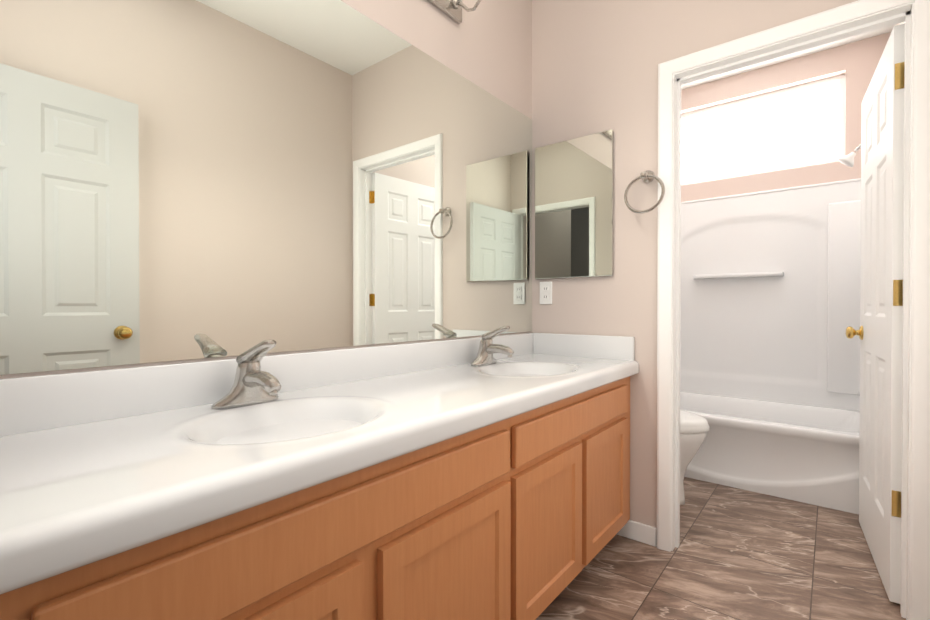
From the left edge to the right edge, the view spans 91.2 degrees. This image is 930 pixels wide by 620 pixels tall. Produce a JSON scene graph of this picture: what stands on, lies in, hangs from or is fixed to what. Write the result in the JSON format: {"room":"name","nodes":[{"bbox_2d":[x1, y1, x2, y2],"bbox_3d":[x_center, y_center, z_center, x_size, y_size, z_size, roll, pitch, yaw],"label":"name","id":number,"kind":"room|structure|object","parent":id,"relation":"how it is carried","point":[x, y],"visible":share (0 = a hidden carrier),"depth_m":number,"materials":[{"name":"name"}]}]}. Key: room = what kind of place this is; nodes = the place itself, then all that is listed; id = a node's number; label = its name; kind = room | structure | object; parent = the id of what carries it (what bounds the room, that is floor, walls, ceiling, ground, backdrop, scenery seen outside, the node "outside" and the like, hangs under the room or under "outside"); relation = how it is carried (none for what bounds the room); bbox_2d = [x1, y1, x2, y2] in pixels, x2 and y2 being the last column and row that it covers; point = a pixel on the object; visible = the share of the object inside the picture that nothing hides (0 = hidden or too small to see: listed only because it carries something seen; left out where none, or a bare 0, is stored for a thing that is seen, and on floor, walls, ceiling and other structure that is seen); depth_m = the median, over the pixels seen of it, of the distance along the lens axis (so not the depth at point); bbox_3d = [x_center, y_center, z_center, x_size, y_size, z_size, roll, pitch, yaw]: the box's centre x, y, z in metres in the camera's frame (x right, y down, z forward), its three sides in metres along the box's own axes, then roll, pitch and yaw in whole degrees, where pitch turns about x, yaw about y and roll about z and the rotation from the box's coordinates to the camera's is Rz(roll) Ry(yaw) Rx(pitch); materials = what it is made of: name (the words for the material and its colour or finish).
{"room":"bathroom","nodes":[
{"label":"bathroom","id":0,"kind":"room"},
{"bbox_2d":[0,0,531,378],"bbox_3d":[0.184,-0.328,2.245,0.110,2.700,4.090,0,1,39],"label":"wall","id":1,"kind":"structure","parent":0,"point":[485,45],"depth_m":1.96,"materials":[{"name":"beige paint"}]},
{"bbox_2d":[0,0,531,374],"bbox_3d":[-0.318,-0.428,1.527,0.005,1.088,2.113,0,1,39],"label":"vanity mirror","id":2,"kind":"object","parent":1,"relation":"attached to","point":[188,179],"visible":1,"depth_m":1.19,"materials":[{"name":"clear glass"}]},
{"bbox_2d":[428,0,480,23],"bbox_3d":[-0.218,-1.267,1.477,0.215,0.206,0.912,0,1,39],"label":"sconce","id":3,"kind":"object","parent":1,"relation":"attached to","point":[451,9],"visible":0.98,"depth_m":1.81,"materials":[{"name":"silver metal"}]},
{"bbox_2d":[532,0,857,545],"bbox_3d":[0.962,-0.326,1.932,1.496,2.700,0.110,0,1,39],"label":"wall","id":4,"kind":"structure","parent":0,"point":[595,63],"depth_m":2.04,"materials":[{"name":"beige paint"}]},
{"bbox_2d":[540,281,551,303],"bbox_3d":[0.408,-0.086,2.302,0.070,0.114,0.008,0,1,39],"label":"electrical outlet plate","id":5,"kind":"object","parent":4,"relation":"attached to","point":[545,292],"visible":1,"depth_m":2.30,"materials":[{"name":"white plastic"}]},
{"bbox_2d":[535,129,612,278],"bbox_3d":[0.518,-0.490,2.204,0.402,0.665,0.018,0,1,39],"label":"medicine cabinet mirror","id":6,"kind":"object","parent":4,"relation":"attached to","point":[573,207],"visible":1,"depth_m":2.19,"materials":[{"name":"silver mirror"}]},
{"bbox_2d":[623,520,656,536],"bbox_3d":[0.672,0.981,2.253,0.595,0.082,0.012,0,1,39],"label":"baseboard","id":7,"kind":"structure","parent":4,"relation":"attached to","point":[643,528],"depth_m":2.00,"materials":[{"name":"white wood"}]},
{"bbox_2d":[624,170,664,213],"bbox_3d":[0.777,-0.509,1.960,0.170,0.197,0.073,0,1,39],"label":"towel ring","id":8,"kind":"object","parent":4,"relation":"attached to","point":[648,176],"visible":1,"depth_m":1.94,"materials":[{"name":"silver metal"}]},
{"bbox_2d":[657,0,929,619],"bbox_3d":[1.196,-0.013,1.745,0.844,2.077,0.147,0,1,39],"label":"trim","id":9,"kind":"structure","parent":4,"relation":"attached to","point":[855,18],"depth_m":1.53,"materials":[{"name":"white wood"}]},
{"bbox_2d":[846,24,904,603],"bbox_3d":[1.679,0.015,1.880,0.156,1.995,0.722,0,1,39],"label":"door","id":10,"kind":"structure","parent":4,"relation":"in","point":[879,332],"depth_m":1.72,"materials":[{"name":"white wood"}]},
{"bbox_2d":[536,477,905,619],"bbox_3d":[0.118,1.064,0.731,4.100,0.060,6.650,0,1,39],"label":"floor","id":11,"kind":"structure","parent":0,"point":[739,554],"depth_m":1.79,"materials":[{"name":"tile"}]},
{"bbox_2d":[0,333,638,619],"bbox_3d":[-0.106,0.577,1.365,0.546,0.905,2.117,0,1,39],"label":"bathroom vanity","id":12,"kind":"object","parent":11,"relation":"on","point":[439,480],"visible":0.96,"depth_m":0.93,"materials":[{"name":"brown wood"}]},
{"bbox_2d":[211,340,280,408],"bbox_3d":[-0.495,0.149,1.089,0.175,0.162,0.164,0,1,39],"label":"faucet","id":13,"kind":"object","parent":12,"relation":"on","point":[253,384],"visible":1,"depth_m":1.08,"materials":[{"name":"silver metal"}]},
{"bbox_2d":[471,326,513,365],"bbox_3d":[0.122,0.143,1.856,0.175,0.162,0.164,0,1,39],"label":"faucet","id":14,"kind":"object","parent":12,"relation":"on","point":[488,348],"visible":1,"depth_m":1.85,"materials":[{"name":"silver metal"}]},
{"bbox_2d":[680,410,708,504],"bbox_3d":[0.966,0.632,2.554,0.723,0.775,0.470,0,1,39],"label":"toilet","id":15,"kind":"object","parent":11,"relation":"on","point":[694,429],"visible":0.15,"depth_m":2.32,"materials":[{"name":"white ceramic"}]},
{"bbox_2d":[680,144,860,513],"bbox_3d":[1.762,0.017,2.929,1.490,2.000,0.768,0,1,39],"label":"bathtub","id":16,"kind":"object","parent":11,"relation":"on","point":[770,350],"visible":0.58,"depth_m":3.02,"materials":[{"name":"white plastic"}]},
{"bbox_2d":[681,32,890,201],"bbox_3d":[2.047,-0.336,3.281,1.496,2.700,0.140,0,1,39],"label":"wall","id":17,"kind":"structure","parent":0,"point":[856,62],"depth_m":3.04,"materials":[{"name":"beige paint"}]},
{"bbox_2d":[681,74,845,185],"bbox_3d":[2.057,-1.239,3.286,1.052,0.574,0.040,0,1,39],"label":"window","id":18,"kind":"structure","parent":17,"relation":"in","point":[802,125],"depth_m":3.22,"materials":[{"name":"white glass"}]},
{"bbox_2d":[681,25,894,89],"bbox_3d":[0.023,-1.706,0.753,1.716,0.080,6.600,0,1,39],"label":"ceiling","id":19,"kind":"structure","parent":0,"point":[873,33],"depth_m":3.02,"materials":[{"name":"white paint"}]}
]}

